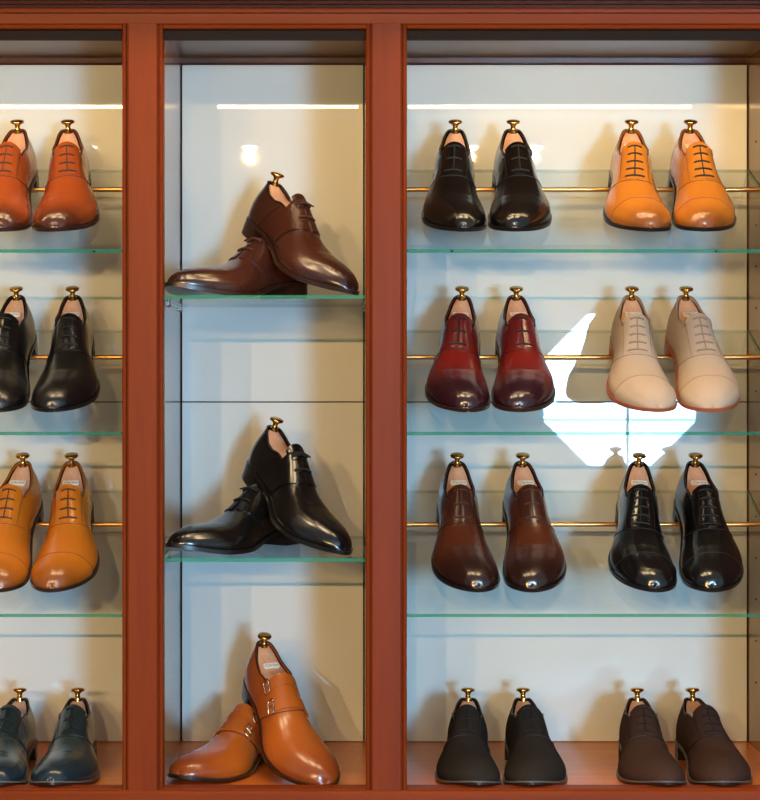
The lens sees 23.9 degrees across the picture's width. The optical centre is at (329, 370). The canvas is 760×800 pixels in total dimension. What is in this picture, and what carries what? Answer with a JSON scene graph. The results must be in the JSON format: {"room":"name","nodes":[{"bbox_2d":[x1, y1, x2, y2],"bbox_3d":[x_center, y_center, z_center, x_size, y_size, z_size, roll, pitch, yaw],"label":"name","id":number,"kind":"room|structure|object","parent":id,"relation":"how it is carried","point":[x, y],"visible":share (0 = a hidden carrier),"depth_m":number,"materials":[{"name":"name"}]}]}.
{"room":"shoe store","nodes":[
{"label":"shoe store","id":0,"kind":"room"},
{"bbox_3d":[0.400,0.025,3.200,9.200,2.850,0.600,0,0,0],"label":"wall","id":1,"kind":"structure","parent":0,"visible":0},
{"bbox_2d":[0,0,759,799],"bbox_3d":[-0.099,0.048,3.086,1.874,1.377,0.504,0,0,0],"label":"display cabinet","id":2,"kind":"object","parent":1,"relation":"in","point":[190,133],"visible":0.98,"depth_m":3.30,"materials":[{"name":"brown wood"}]},
{"bbox_2d":[0,697,36,784],"bbox_3d":[-0.553,0.629,3.055,0.111,0.106,0.325,0,0,1],"label":"shoe","id":3,"kind":"object","parent":2,"relation":"on","point":[18,740],"visible":0.99,"depth_m":3.04,"materials":[{"name":"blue leather"}]},
{"bbox_2d":[11,687,26,716],"bbox_3d":[-0.553,0.597,3.155,0.044,0.069,0.106,0,0,1],"label":"tree","id":4,"kind":"object","parent":3,"relation":"on","point":[19,702],"visible":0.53,"depth_m":3.18,"materials":[{"name":"brown wood"}]},
{"bbox_2d":[0,30,121,40],"bbox_3d":[-0.648,-0.554,2.909,0.635,0.041,0.021,0,0,0],"label":"strip light","id":5,"kind":"object","parent":2,"relation":"on","point":[5,35],"visible":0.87,"depth_m":2.90,"materials":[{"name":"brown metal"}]},
{"bbox_2d":[0,249,121,252],"bbox_3d":[-0.648,-0.280,3.102,0.633,0.179,0.400,0,0,0],"label":"glass shelf","id":6,"kind":"object","parent":2,"relation":"attached to","point":[1,250],"visible":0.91,"depth_m":2.90,"materials":[{"name":"teal"}]},
{"bbox_2d":[0,129,38,231],"bbox_3d":[-0.560,-0.328,3.082,0.108,0.203,0.307,0,0,-6],"label":"shoe","id":7,"kind":"object","parent":6,"relation":"on","point":[19,175],"visible":0.98,"depth_m":3.05,"materials":[{"name":"brown leather"}]},
{"bbox_2d":[7,119,24,153],"bbox_3d":[-0.552,-0.394,3.146,0.044,0.102,0.097,0,0,5],"label":"tree","id":8,"kind":"object","parent":7,"relation":"on","point":[17,137],"visible":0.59,"depth_m":3.16,"materials":[{"name":"brown wood"}]},
{"bbox_2d":[31,129,99,231],"bbox_3d":[-0.443,-0.328,3.084,0.108,0.203,0.307,0,0,1],"label":"shoe","id":9,"kind":"object","parent":6,"relation":"on","point":[68,202],"visible":1,"depth_m":3.02,"materials":[{"name":"brown leather"}]},
{"bbox_2d":[58,119,79,148],"bbox_3d":[-0.458,-0.393,3.147,0.044,0.102,0.097,0,0,-5],"label":"tree","id":10,"kind":"object","parent":9,"relation":"on","point":[68,135],"visible":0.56,"depth_m":3.17,"materials":[{"name":"brown wood"}]},
{"bbox_2d":[32,187,121,191],"bbox_3d":[-0.648,-0.318,3.162,0.636,0.017,0.017,0,0,0],"label":"rail","id":11,"kind":"object","parent":6,"relation":"attached to","point":[35,189],"visible":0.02,"depth_m":3.16,"materials":[{"name":"gold metal"}]},
{"bbox_2d":[0,432,121,434],"bbox_3d":[-0.648,0.015,3.103,0.633,0.179,0.399,0,0,0],"label":"glass shelf","id":12,"kind":"object","parent":2,"relation":"attached to","point":[1,433],"visible":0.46,"depth_m":2.90,"materials":[{"name":"teal"}]},
{"bbox_2d":[0,295,37,411],"bbox_3d":[-0.564,-0.033,3.083,0.108,0.203,0.307,0,0,-5],"label":"shoe","id":13,"kind":"object","parent":12,"relation":"on","point":[18,343],"visible":0.97,"depth_m":3.05,"materials":[{"name":"black leather"}]},
{"bbox_2d":[4,286,23,324],"bbox_3d":[-0.554,-0.099,3.146,0.044,0.102,0.097,0,0,5],"label":"tree","id":14,"kind":"object","parent":13,"relation":"on","point":[15,307],"visible":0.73,"depth_m":3.16,"materials":[{"name":"brown wood"}]},
{"bbox_2d":[30,295,99,411],"bbox_3d":[-0.441,-0.033,3.083,0.108,0.203,0.307,0,0,3],"label":"shoe","id":15,"kind":"object","parent":12,"relation":"on","point":[69,380],"visible":0.98,"depth_m":3.02,"materials":[{"name":"black leather"}]},
{"bbox_2d":[61,286,83,323],"bbox_3d":[-0.451,-0.099,3.146,0.044,0.102,0.097,0,0,-3],"label":"tree","id":16,"kind":"object","parent":15,"relation":"on","point":[72,305],"visible":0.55,"depth_m":3.16,"materials":[{"name":"brown wood"}]},
{"bbox_2d":[31,355,121,359],"bbox_3d":[-0.648,-0.024,3.162,0.636,0.017,0.017,0,0,0],"label":"rail","id":17,"kind":"object","parent":12,"relation":"attached to","point":[33,357],"visible":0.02,"depth_m":3.16,"materials":[{"name":"gold metal"}]},
{"bbox_2d":[0,614,121,616],"bbox_3d":[-0.648,0.309,3.103,0.633,0.179,0.399,0,0,0],"label":"glass shelf","id":18,"kind":"object","parent":2,"relation":"attached to","point":[1,615],"visible":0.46,"depth_m":2.90,"materials":[{"name":"teal"}]},
{"bbox_2d":[0,460,43,591],"bbox_3d":[-0.558,0.261,3.083,0.108,0.203,0.307,0,0,-2],"label":"shoe","id":19,"kind":"object","parent":18,"relation":"on","point":[20,514],"visible":0.96,"depth_m":3.05,"materials":[{"name":"orange leather"}]},
{"bbox_2d":[8,452,29,495],"bbox_3d":[-0.545,0.195,3.146,0.044,0.102,0.097,0,0,6],"label":"tree","id":20,"kind":"object","parent":19,"relation":"on","point":[20,477],"visible":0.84,"depth_m":3.16,"materials":[{"name":"brown wood"}]},
{"bbox_2d":[30,461,99,592],"bbox_3d":[-0.441,0.261,3.083,0.108,0.203,0.307,0,0,3],"label":"shoe","id":21,"kind":"object","parent":18,"relation":"on","point":[68,558],"visible":0.99,"depth_m":3.02,"materials":[{"name":"orange leather"}]},
{"bbox_2d":[58,452,82,493],"bbox_3d":[-0.453,0.195,3.146,0.044,0.102,0.097,0,0,-3],"label":"tree","id":22,"kind":"object","parent":21,"relation":"on","point":[71,475],"visible":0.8,"depth_m":3.16,"materials":[{"name":"brown wood"}]},
{"bbox_2d":[36,522,121,526],"bbox_3d":[-0.648,0.271,3.162,0.636,0.017,0.017,0,0,0],"label":"rail","id":23,"kind":"object","parent":18,"relation":"attached to","point":[39,524],"visible":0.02,"depth_m":3.16,"materials":[{"name":"gold metal"}]},
{"bbox_2d":[29,697,99,784],"bbox_3d":[-0.443,0.629,3.055,0.111,0.106,0.325,0,0,-3],"label":"shoe","id":24,"kind":"object","parent":2,"relation":"on","point":[70,758],"visible":1,"depth_m":2.99,"materials":[{"name":"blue leather"}]},
{"bbox_2d":[70,687,86,715],"bbox_3d":[-0.446,0.597,3.155,0.044,0.069,0.106,0,0,-2],"label":"tree","id":25,"kind":"object","parent":24,"relation":"on","point":[77,699],"visible":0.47,"depth_m":3.19,"materials":[{"name":"brown wood"}]},
{"bbox_2d":[168,302,182,311],"bbox_3d":[-0.271,-0.112,3.154,0.005,0.009,0.249,0,0,0],"label":"support","id":26,"kind":"object","parent":2,"relation":"attached to","point":[170,304],"visible":1,"depth_m":3.14,"materials":[{"name":"metal"}]},
{"bbox_2d":[167,703,262,781],"bbox_3d":[-0.168,0.629,3.079,0.111,0.105,0.325,0,0,25],"label":"shoe","id":27,"kind":"object","parent":2,"relation":"on","point":[233,754],"visible":0.88,"depth_m":3.01,"materials":[{"name":"leather"}]},
{"bbox_2d":[164,536,365,561],"bbox_3d":[-0.105,0.306,3.102,0.331,0.006,0.391,0,0,0],"label":"glass shelf","id":28,"kind":"object","parent":2,"relation":"attached to","point":[297,552],"visible":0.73,"depth_m":2.95,"materials":[{"name":"teal"}]},
{"bbox_2d":[165,482,299,554],"bbox_3d":[-0.156,0.248,3.051,0.110,0.110,0.325,0,0,34],"label":"shoe","id":29,"kind":"object","parent":28,"relation":"on","point":[246,524],"visible":0.84,"depth_m":3.00,"materials":[{"name":"black leather"}]},
{"bbox_2d":[242,425,352,554],"bbox_3d":[-0.068,0.198,3.049,0.108,0.207,0.305,0,0,-35],"label":"shoe","id":30,"kind":"object","parent":28,"relation":"on","point":[296,509],"visible":1,"depth_m":3.01,"materials":[{"name":"black leather"}]},
{"bbox_2d":[268,417,287,457],"bbox_3d":[-0.088,0.132,3.109,0.045,0.104,0.097,0,0,-33],"label":"tree","id":31,"kind":"object","parent":30,"relation":"on","point":[276,441],"visible":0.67,"depth_m":3.12,"materials":[{"name":"brown wood"}]},
{"bbox_2d":[164,295,365,306],"bbox_3d":[-0.105,-0.119,3.102,0.331,0.006,0.391,0,0,0],"label":"glass shelf","id":32,"kind":"object","parent":2,"relation":"attached to","point":[180,300],"visible":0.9,"depth_m":2.97,"materials":[{"name":"teal"}]},
{"bbox_2d":[165,235,307,294],"bbox_3d":[-0.150,-0.177,3.045,0.110,0.110,0.325,0,0,38],"label":"shoe","id":33,"kind":"object","parent":32,"relation":"on","point":[252,270],"visible":0.8,"depth_m":3.00,"materials":[{"name":"brown leather"}]},
{"bbox_2d":[241,180,359,294],"bbox_3d":[-0.062,-0.228,3.043,0.108,0.208,0.304,0,0,-39],"label":"shoe","id":34,"kind":"object","parent":32,"relation":"on","point":[291,233],"visible":0.99,"depth_m":3.01,"materials":[{"name":"brown leather"}]},
{"bbox_2d":[269,172,289,206],"bbox_3d":[-0.085,-0.294,3.102,0.045,0.104,0.096,0,0,-37],"label":"tree","id":35,"kind":"object","parent":34,"relation":"on","point":[276,193],"visible":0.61,"depth_m":3.12,"materials":[{"name":"brown wood"}]},
{"bbox_2d":[164,30,365,40],"bbox_3d":[-0.105,-0.554,2.909,0.335,0.041,0.021,0,0,0],"label":"strip light","id":36,"kind":"object","parent":2,"relation":"on","point":[169,35],"visible":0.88,"depth_m":2.90,"materials":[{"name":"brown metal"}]},
{"bbox_2d":[242,640,340,784],"bbox_3d":[-0.081,0.575,3.049,0.108,0.208,0.304,0,0,-29],"label":"shoe","id":37,"kind":"object","parent":2,"relation":"on","point":[290,746],"visible":0.98,"depth_m":3.00,"materials":[{"name":"leather"}]},
{"bbox_2d":[257,632,285,680],"bbox_3d":[-0.103,0.508,3.107,0.044,0.104,0.096,0,0,-20],"label":"tree","id":38,"kind":"object","parent":37,"relation":"on","point":[269,666],"visible":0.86,"depth_m":3.11,"materials":[{"name":"brown wood"}]},
{"bbox_2d":[435,697,501,785],"bbox_3d":[0.235,0.629,3.055,0.111,0.106,0.325,0,0,4],"label":"shoe","id":39,"kind":"object","parent":2,"relation":"on","point":[465,758],"visible":1,"depth_m":2.99,"materials":[{"name":"black fabric"}]},
{"bbox_2d":[460,687,476,708],"bbox_3d":[0.241,0.597,3.155,0.044,0.069,0.106,0,0,4],"label":"tree","id":40,"kind":"object","parent":39,"relation":"on","point":[467,690],"visible":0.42,"depth_m":3.19,"materials":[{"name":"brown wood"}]},
{"bbox_2d":[502,697,567,784],"bbox_3d":[0.341,0.629,3.055,0.111,0.106,0.325,0,0,1],"label":"shoe","id":41,"kind":"object","parent":2,"relation":"on","point":[532,758],"visible":1,"depth_m":3.00,"materials":[{"name":"black fabric"}]},
{"bbox_2d":[515,687,529,715],"bbox_3d":[0.344,0.597,3.155,0.044,0.069,0.106,0,0,1],"label":"tree","id":42,"kind":"object","parent":41,"relation":"on","point":[522,701],"visible":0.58,"depth_m":3.19,"materials":[{"name":"brown wood"}]},
{"bbox_2d":[407,30,759,40],"bbox_3d":[0.443,-0.554,2.909,0.648,0.041,0.021,0,0,0],"label":"strip light","id":43,"kind":"object","parent":2,"relation":"on","point":[412,35],"visible":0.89,"depth_m":2.90,"materials":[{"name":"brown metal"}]},
{"bbox_2d":[407,170,759,252],"bbox_3d":[0.443,-0.280,3.102,0.646,0.179,0.400,0,0,0],"label":"glass shelf","id":44,"kind":"object","parent":2,"relation":"attached to","point":[749,174],"visible":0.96,"depth_m":2.90,"materials":[{"name":"teal"}]},
{"bbox_2d":[421,129,486,231],"bbox_3d":[0.206,-0.328,3.083,0.108,0.203,0.307,0,0,-3],"label":"shoe","id":45,"kind":"object","parent":44,"relation":"on","point":[452,202],"visible":1,"depth_m":3.02,"materials":[{"name":"black leather"}]},
{"bbox_2d":[444,119,465,147],"bbox_3d":[0.219,-0.394,3.146,0.044,0.102,0.097,0,0,6],"label":"tree","id":46,"kind":"object","parent":45,"relation":"on","point":[454,135],"visible":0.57,"depth_m":3.17,"materials":[{"name":"brown wood"}]},
{"bbox_2d":[487,129,551,231],"bbox_3d":[0.327,-0.328,3.082,0.108,0.203,0.307,0,0,8],"label":"shoe","id":47,"kind":"object","parent":44,"relation":"on","point":[520,203],"visible":1,"depth_m":3.02,"materials":[{"name":"black leather"}]},
{"bbox_2d":[503,119,522,152],"bbox_3d":[0.323,-0.394,3.146,0.044,0.102,0.097,0,0,1],"label":"tree","id":48,"kind":"object","parent":47,"relation":"on","point":[512,136],"visible":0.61,"depth_m":3.16,"materials":[{"name":"brown wood"}]},
{"bbox_2d":[603,129,671,231],"bbox_3d":[0.514,-0.328,3.083,0.108,0.203,0.307,0,0,-2],"label":"shoe","id":49,"kind":"object","parent":44,"relation":"on","point":[633,202],"visible":0.99,"depth_m":3.02,"materials":[{"name":"orange leather"}]},
{"bbox_2d":[620,119,640,151],"bbox_3d":[0.527,-0.393,3.147,0.044,0.102,0.097,0,0,4],"label":"tree","id":50,"kind":"object","parent":49,"relation":"on","point":[630,136],"visible":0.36,"depth_m":3.17,"materials":[{"name":"brown wood"}]},
{"bbox_2d":[667,129,735,231],"bbox_3d":[0.638,-0.328,3.082,0.108,0.202,0.307,0,0,8],"label":"shoe","id":51,"kind":"object","parent":44,"relation":"on","point":[702,203],"visible":0.99,"depth_m":3.03,"materials":[{"name":"orange leather"}]},
{"bbox_2d":[682,119,699,152],"bbox_3d":[0.635,-0.394,3.146,0.044,0.102,0.097,0,0,2],"label":"tree","id":52,"kind":"object","parent":51,"relation":"on","point":[689,137],"visible":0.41,"depth_m":3.16,"materials":[{"name":"brown wood"}]},
{"bbox_2d":[407,187,759,191],"bbox_3d":[0.443,-0.318,3.162,0.649,0.017,0.017,0,0,0],"label":"rail","id":53,"kind":"object","parent":2,"relation":"attached to","point":[409,189],"visible":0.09,"depth_m":3.16,"materials":[{"name":"gold metal"}]},
{"bbox_2d":[407,331,759,434],"bbox_3d":[0.443,0.015,3.103,0.646,0.179,0.399,0,0,0],"label":"glass shelf","id":54,"kind":"object","parent":2,"relation":"attached to","point":[751,339],"visible":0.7,"depth_m":2.90,"materials":[{"name":"teal"}]},
{"bbox_2d":[425,295,490,411],"bbox_3d":[0.213,-0.033,3.084,0.108,0.203,0.307,0,0,-1],"label":"shoe","id":55,"kind":"object","parent":54,"relation":"on","point":[456,381],"visible":0.98,"depth_m":3.02,"materials":[{"name":"red leather"}]},
{"bbox_2d":[448,286,472,323],"bbox_3d":[0.228,-0.099,3.147,0.044,0.102,0.097,0,0,4],"label":"tree","id":56,"kind":"object","parent":55,"relation":"on","point":[461,305],"visible":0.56,"depth_m":3.16,"materials":[{"name":"brown wood"}]},
{"bbox_2d":[491,295,555,411],"bbox_3d":[0.333,-0.033,3.082,0.108,0.203,0.307,0,0,7],"label":"shoe","id":57,"kind":"object","parent":54,"relation":"on","point":[523,382],"visible":0.99,"depth_m":3.02,"materials":[{"name":"red leather"}]},
{"bbox_2d":[506,286,527,323],"bbox_3d":[0.329,-0.099,3.146,0.044,0.102,0.097,0,0,1],"label":"tree","id":58,"kind":"object","parent":57,"relation":"on","point":[515,306],"visible":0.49,"depth_m":3.16,"materials":[{"name":"brown wood"}]},
{"bbox_2d":[407,355,759,359],"bbox_3d":[0.443,-0.024,3.162,0.649,0.017,0.017,0,0,0],"label":"rail","id":59,"kind":"object","parent":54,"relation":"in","point":[409,357],"visible":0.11,"depth_m":3.16,"materials":[{"name":"gold metal"}]},
{"bbox_2d":[606,295,676,411],"bbox_3d":[0.519,-0.033,3.083,0.108,0.203,0.307,0,0,-3],"label":"shoe","id":60,"kind":"object","parent":54,"relation":"on","point":[636,380],"visible":0.96,"depth_m":3.02,"materials":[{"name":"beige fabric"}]},
{"bbox_2d":[621,286,642,323],"bbox_3d":[0.530,-0.099,3.146,0.044,0.102,0.097,0,0,6],"label":"tree","id":61,"kind":"object","parent":60,"relation":"on","point":[631,306],"visible":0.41,"depth_m":3.16,"materials":[{"name":"brown wood"}]},
{"bbox_2d":[664,295,739,411],"bbox_3d":[0.640,-0.033,3.083,0.108,0.203,0.307,0,0,4],"label":"shoe","id":62,"kind":"object","parent":54,"relation":"on","point":[705,381],"visible":1,"depth_m":3.03,"materials":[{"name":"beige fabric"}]},
{"bbox_2d":[678,286,698,324],"bbox_3d":[0.630,-0.099,3.146,0.044,0.102,0.097,0,0,-4],"label":"tree","id":63,"kind":"object","parent":62,"relation":"on","point":[687,308],"visible":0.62,"depth_m":3.16,"materials":[{"name":"brown wood"}]},
{"bbox_2d":[407,491,759,616],"bbox_3d":[0.443,0.309,3.103,0.646,0.179,0.399,0,0,0],"label":"glass shelf","id":64,"kind":"object","parent":2,"relation":"attached to","point":[408,615],"visible":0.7,"depth_m":2.90,"materials":[{"name":"teal"}]},
{"bbox_2d":[431,461,499,591],"bbox_3d":[0.220,0.261,3.082,0.108,0.203,0.307,0,0,-7],"label":"shoe","id":65,"kind":"object","parent":64,"relation":"on","point":[462,558],"visible":0.97,"depth_m":3.02,"materials":[{"name":"brown leather"}]},
{"bbox_2d":[446,452,470,494],"bbox_3d":[0.224,0.195,3.146,0.044,0.102,0.097,0,0,-1],"label":"tree","id":66,"kind":"object","parent":65,"relation":"on","point":[457,475],"visible":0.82,"depth_m":3.16,"materials":[{"name":"brown wood"}]},
{"bbox_2d":[502,461,566,592],"bbox_3d":[0.349,0.261,3.083,0.108,0.203,0.307,0,0,5],"label":"shoe","id":67,"kind":"object","parent":64,"relation":"on","point":[534,558],"visible":0.99,"depth_m":3.02,"materials":[{"name":"brown leather"}]},
{"bbox_2d":[514,452,536,494],"bbox_3d":[0.341,0.195,3.146,0.044,0.102,0.097,0,0,-3],"label":"tree","id":68,"kind":"object","parent":67,"relation":"on","point":[523,475],"visible":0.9,"depth_m":3.16,"materials":[{"name":"brown wood"}]},
{"bbox_2d":[407,522,759,526],"bbox_3d":[0.443,0.271,3.162,0.649,0.017,0.017,0,0,0],"label":"rail","id":69,"kind":"object","parent":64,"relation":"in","point":[409,524],"visible":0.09,"depth_m":3.16,"materials":[{"name":"gold metal"}]},
{"bbox_2d":[608,461,676,592],"bbox_3d":[0.524,0.260,3.084,0.108,0.202,0.307,0,0,0],"label":"shoe","id":70,"kind":"object","parent":64,"relation":"on","point":[639,558],"visible":0.99,"depth_m":3.02,"materials":[{"name":"black leather"}]},
{"bbox_2d":[627,452,651,493],"bbox_3d":[0.540,0.195,3.147,0.044,0.102,0.097,0,0,5],"label":"tree","id":71,"kind":"object","parent":70,"relation":"on","point":[638,474],"visible":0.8,"depth_m":3.16,"materials":[{"name":"brown wood"}]},
{"bbox_2d":[673,461,743,591],"bbox_3d":[0.649,0.261,3.082,0.108,0.203,0.307,0,0,7],"label":"shoe","id":72,"kind":"object","parent":64,"relation":"on","point":[710,559],"visible":0.98,"depth_m":3.03,"materials":[{"name":"black leather"}]},
{"bbox_2d":[687,452,709,494],"bbox_3d":[0.645,0.195,3.146,0.044,0.102,0.097,0,0,1],"label":"tree","id":73,"kind":"object","parent":72,"relation":"on","point":[696,477],"visible":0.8,"depth_m":3.16,"materials":[{"name":"brown wood"}]},
{"bbox_2d":[616,697,686,784],"bbox_3d":[0.538,0.629,3.055,0.110,0.106,0.325,0,0,3],"label":"shoe","id":74,"kind":"object","parent":2,"relation":"on","point":[644,757],"visible":1,"depth_m":3.00,"materials":[{"name":"brown fabric"}]},
{"bbox_2d":[628,687,643,715],"bbox_3d":[0.543,0.597,3.155,0.044,0.069,0.106,0,0,3],"label":"tree","id":75,"kind":"object","parent":74,"relation":"on","point":[637,700],"visible":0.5,"depth_m":3.19,"materials":[{"name":"brown wood"}]},
{"bbox_2d":[675,697,752,784],"bbox_3d":[0.647,0.629,3.055,0.110,0.106,0.325,0,0,-1],"label":"shoe","id":76,"kind":"object","parent":2,"relation":"on","point":[711,757],"visible":1,"depth_m":3.02,"materials":[{"name":"brown fabric"}]},
{"bbox_2d":[685,687,700,715],"bbox_3d":[0.646,0.597,3.155,0.044,0.069,0.106,0,0,-1],"label":"tree","id":77,"kind":"object","parent":76,"relation":"on","point":[692,703],"visible":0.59,"depth_m":3.18,"materials":[{"name":"brown wood"}]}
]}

